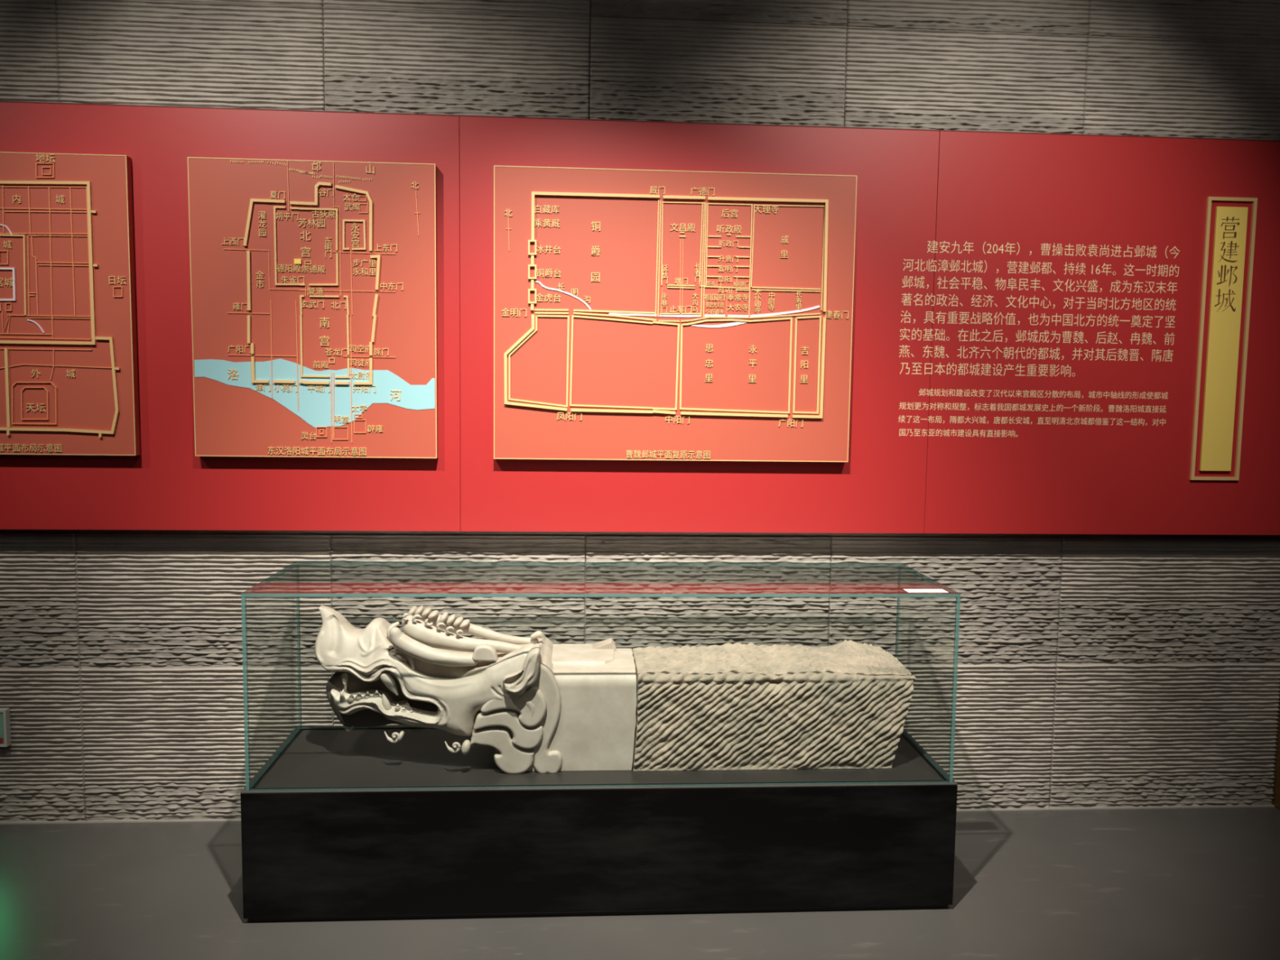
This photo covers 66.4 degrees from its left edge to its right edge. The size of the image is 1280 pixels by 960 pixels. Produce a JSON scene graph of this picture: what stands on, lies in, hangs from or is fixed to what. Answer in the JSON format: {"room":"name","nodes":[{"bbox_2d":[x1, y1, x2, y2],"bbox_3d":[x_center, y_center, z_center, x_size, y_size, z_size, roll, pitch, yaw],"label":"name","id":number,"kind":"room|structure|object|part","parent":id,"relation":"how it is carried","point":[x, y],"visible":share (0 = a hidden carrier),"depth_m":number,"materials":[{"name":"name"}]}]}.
{"room":"museum","nodes":[
{"label":"museum","id":0,"kind":"room"},
{"bbox_2d":[0,0,1279,822],"bbox_3d":[-0.032,-0.843,3.813,8.800,4.400,0.130,0,5,-4],"label":"wall","id":1,"kind":"structure","parent":0,"point":[1094,670],"depth_m":3.81,"materials":[{"name":"stone"}]},
{"bbox_2d":[0,707,11,746],"bbox_3d":[-2.635,0.948,3.742,0.424,0.143,0.030,0,5,-4],"label":"wall sign","id":2,"kind":"object","parent":1,"relation":"attached to","point":[5,721],"visible":1,"depth_m":3.75,"materials":[{"name":"grey metal"}]},
{"bbox_3d":[-2.607,-1.510,3.551,0.955,0.503,0.039,0,5,-4],"label":"stone panel","id":3,"kind":"part","parent":1,"relation":"part of","materials":[{"name":"grey stone"}]},
{"bbox_3d":[-2.633,0.457,3.722,0.955,0.511,0.039,0,5,-4],"label":"stone panel","id":4,"kind":"part","parent":1,"relation":"part of","materials":[{"name":"grey stone"}]},
{"bbox_3d":[-2.640,1.022,3.771,0.955,0.620,0.038,0,5,-4],"label":"stone panel","id":5,"kind":"part","parent":1,"relation":"part of","materials":[{"name":"grey stone"}]},
{"bbox_3d":[-1.652,-1.502,3.610,0.953,0.503,0.041,0,5,-4],"label":"stone panel","id":6,"kind":"part","parent":1,"relation":"part of","materials":[{"name":"grey stone"}]},
{"bbox_3d":[-1.678,0.464,3.782,0.953,0.511,0.039,0,5,-4],"label":"stone panel","id":7,"kind":"part","parent":1,"relation":"part of","materials":[{"name":"grey stone"}]},
{"bbox_3d":[-1.685,1.029,3.831,0.953,0.620,0.039,0,5,-4],"label":"stone panel","id":8,"kind":"part","parent":1,"relation":"part of","materials":[{"name":"grey stone"}]},
{"bbox_3d":[-1.647,-1.876,3.581,0.953,0.243,0.034,0,5,-4],"label":"stone panel","id":9,"kind":"part","parent":1,"relation":"part of","materials":[{"name":"grey stone"}]},
{"bbox_3d":[-0.716,1.037,3.891,0.983,0.620,0.039,0,5,-4],"label":"stone panel","id":10,"kind":"part","parent":1,"relation":"part of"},
{"bbox_3d":[-0.678,-1.869,3.642,0.983,0.243,0.034,0,5,-4],"label":"stone panel","id":11,"kind":"part","parent":1,"relation":"part of","materials":[{"name":"grey stone"}]},
{"bbox_3d":[-0.683,-1.495,3.672,0.983,0.503,0.039,0,5,-4],"label":"stone panel","id":12,"kind":"part","parent":1,"relation":"part of","materials":[{"name":"grey stone"}]},
{"bbox_3d":[-0.709,0.472,3.841,0.983,0.511,0.041,0,5,-4],"label":"stone panel","id":13,"kind":"part","parent":1,"relation":"part of","materials":[{"name":"grey stone"}]},
{"bbox_2d":[0,804,1274,824],"bbox_3d":[-0.891,1.343,3.893,7.130,0.007,0.006,0,5,-4],"label":"baseboard","id":14,"kind":"structure","parent":1,"relation":"attached to","point":[1247,806],"depth_m":4.04,"materials":[{"name":"grey stone"}]},
{"bbox_2d":[0,100,1279,535],"bbox_3d":[-0.394,-0.574,3.723,6.370,1.546,0.079,0,5,-4],"label":"display board","id":15,"kind":"object","parent":1,"relation":"attached to","point":[1025,319],"visible":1,"depth_m":3.76,"materials":[{"name":"red"}]},
{"bbox_2d":[0,151,140,455],"bbox_3d":[-2.402,-0.631,3.527,1.116,1.077,0.048,0,5,-4],"label":"map","id":16,"kind":"object","parent":15,"relation":"attached to","point":[68,366],"visible":1,"depth_m":3.54,"materials":[{"name":"red ceramic"}]},
{"bbox_3d":[-1.604,-0.580,3.620,1.859,1.542,0.022,0,5,-4],"label":"board panel","id":17,"kind":"part","parent":15,"relation":"part of","materials":[{"name":"red paint"}]},
{"bbox_2d":[187,156,438,458],"bbox_3d":[-1.194,-0.622,3.603,0.881,1.077,0.048,0,5,-4],"label":"map","id":18,"kind":"object","parent":15,"relation":"attached to","point":[314,282],"visible":1,"depth_m":3.59,"materials":[{"name":"red ceramic"}]},
{"bbox_2d":[493,165,857,462],"bbox_3d":[0.131,-0.611,3.685,1.352,1.077,0.050,0,5,-4],"label":"map","id":19,"kind":"object","parent":15,"relation":"attached to","point":[639,314],"visible":1,"depth_m":3.67,"materials":[{"name":"red ceramic"}]},
{"bbox_3d":[0.226,-0.565,3.735,1.805,1.542,0.022,0,5,-4],"label":"board panel","id":20,"kind":"part","parent":15,"relation":"part of","materials":[{"name":"red paint"}]},
{"bbox_3d":[1.956,-0.551,3.843,1.661,1.542,0.022,0,5,-4],"label":"board panel","id":21,"kind":"part","parent":15,"relation":"part of","materials":[{"name":"red paint"}]},
{"bbox_2d":[1189,196,1257,479],"bbox_3d":[2.293,-0.548,3.846,0.198,1.102,0.013,0,5,-4],"label":"sign","id":22,"kind":"object","parent":15,"relation":"attached to","point":[1230,222],"visible":1,"depth_m":3.84,"materials":[{"name":"gold metal"}]},
{"bbox_3d":[2.293,-0.548,3.847,0.125,1.029,0.012,0,5,-4],"label":"gold plate","id":23,"kind":"part","parent":22,"relation":"part of","materials":[{"name":"orange"}]},
{"bbox_3d":[0.272,0.479,3.903,0.977,0.511,0.040,0,5,-4],"label":"stone panel","id":24,"kind":"part","parent":1,"relation":"part of","materials":[{"name":"grey stone"}]},
{"bbox_3d":[0.298,-1.487,3.733,0.977,0.503,0.040,0,5,-4],"label":"stone panel","id":25,"kind":"part","parent":1,"relation":"part of","materials":[{"name":"grey stone"}]},
{"bbox_3d":[0.303,-1.861,3.700,0.977,0.243,0.040,0,5,-4],"label":"stone panel","id":26,"kind":"part","parent":1,"relation":"part of","materials":[{"name":"grey stone"}]},
{"bbox_3d":[1.236,0.487,3.964,0.949,0.511,0.040,0,5,-4],"label":"stone panel","id":27,"kind":"part","parent":1,"relation":"part of","materials":[{"name":"grey stone"}]},
{"bbox_3d":[1.262,-1.480,3.794,0.949,0.503,0.039,0,5,-4],"label":"stone panel","id":28,"kind":"part","parent":1,"relation":"part of","materials":[{"name":"grey stone"}]},
{"bbox_3d":[1.268,-1.853,3.762,0.949,0.243,0.037,0,5,-4],"label":"stone panel","id":29,"kind":"part","parent":1,"relation":"part of","materials":[{"name":"grey stone"}]},
{"bbox_3d":[1.229,1.052,4.013,0.949,0.620,0.040,0,5,-4],"label":"stone panel","id":30,"kind":"part","parent":1,"relation":"part of","materials":[{"name":"grey stone"}]},
{"bbox_3d":[2.187,1.060,4.073,0.965,0.620,0.040,0,5,-4],"label":"stone panel","id":31,"kind":"part","parent":1,"relation":"part of","materials":[{"name":"grey stone"}]},
{"bbox_3d":[2.195,0.494,4.024,0.965,0.511,0.040,0,5,-4],"label":"stone panel","id":32,"kind":"part","parent":1,"relation":"part of","materials":[{"name":"grey stone"}]},
{"bbox_3d":[2.221,-1.472,3.854,0.965,0.503,0.039,0,5,-4],"label":"stone panel","id":33,"kind":"part","parent":1,"relation":"part of","materials":[{"name":"grey stone"}]},
{"bbox_3d":[2.225,-1.846,3.824,0.965,0.243,0.035,0,5,-4],"label":"stone panel","id":34,"kind":"part","parent":1,"relation":"part of","materials":[{"name":"grey stone"}]},
{"bbox_2d":[1271,693,1279,809],"bbox_3d":[2.847,-0.815,3.924,0.298,4.400,0.090,0,5,-4],"label":"trim","id":35,"kind":"structure","parent":1,"relation":"attached to","point":[1276,800],"depth_m":4.10,"materials":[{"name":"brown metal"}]},
{"bbox_2d":[0,806,1279,959],"bbox_3d":[0.123,1.634,1.027,8.800,0.050,6.120,0,5,-4],"label":"floor","id":36,"kind":"structure","parent":0,"point":[1168,883],"depth_m":3.21,"materials":[{"name":"grey concrete"}]},
{"bbox_2d":[240,725,957,922],"bbox_3d":[-0.127,1.177,3.460,2.300,0.432,0.611,0,5,-4],"label":"pedestal","id":37,"kind":"object","parent":36,"relation":"on","point":[338,824],"visible":0.77,"depth_m":3.17,"materials":[{"name":"black paint"}]},
{"bbox_2d":[240,589,960,791],"bbox_3d":[-0.119,0.647,3.414,2.275,0.631,0.586,0,5,-4],"label":"glass case","id":38,"kind":"object","parent":37,"relation":"on","point":[243,595],"visible":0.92,"depth_m":3.10,"materials":[{"name":"teal"}]},
{"bbox_3d":[-1.249,0.645,3.344,0.011,0.619,0.586,0,5,-4],"label":"glass pane","id":39,"kind":"part","parent":38,"relation":"part of","materials":[{"name":"teal"}]},
{"bbox_3d":[-0.115,0.340,3.388,2.275,0.011,0.586,0,5,-4],"label":"glass","id":40,"kind":"part","parent":38,"relation":"part of","materials":[{"name":"teal"}]},
{"bbox_3d":[1.010,0.662,3.486,0.011,0.619,0.586,0,5,-4],"label":"glass pane","id":41,"kind":"part","parent":38,"relation":"part of","materials":[{"name":"teal"}]},
{"bbox_2d":[314,604,915,773],"bbox_3d":[-0.087,0.702,3.422,2.041,0.521,0.476,0,5,-4],"label":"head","id":42,"kind":"object","parent":37,"relation":"on","point":[544,706],"visible":1,"depth_m":3.28},
{"bbox_3d":[-0.363,0.546,3.451,0.046,0.029,0.026,0,5,-4],"label":"horn knob","id":43,"kind":"part","parent":42,"relation":"part of","materials":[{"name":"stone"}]},
{"bbox_3d":[-0.276,0.623,3.474,0.375,0.020,0.250,0,5,-4],"label":"neck plate","id":44,"kind":"part","parent":42,"relation":"part of","materials":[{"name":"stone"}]}
]}

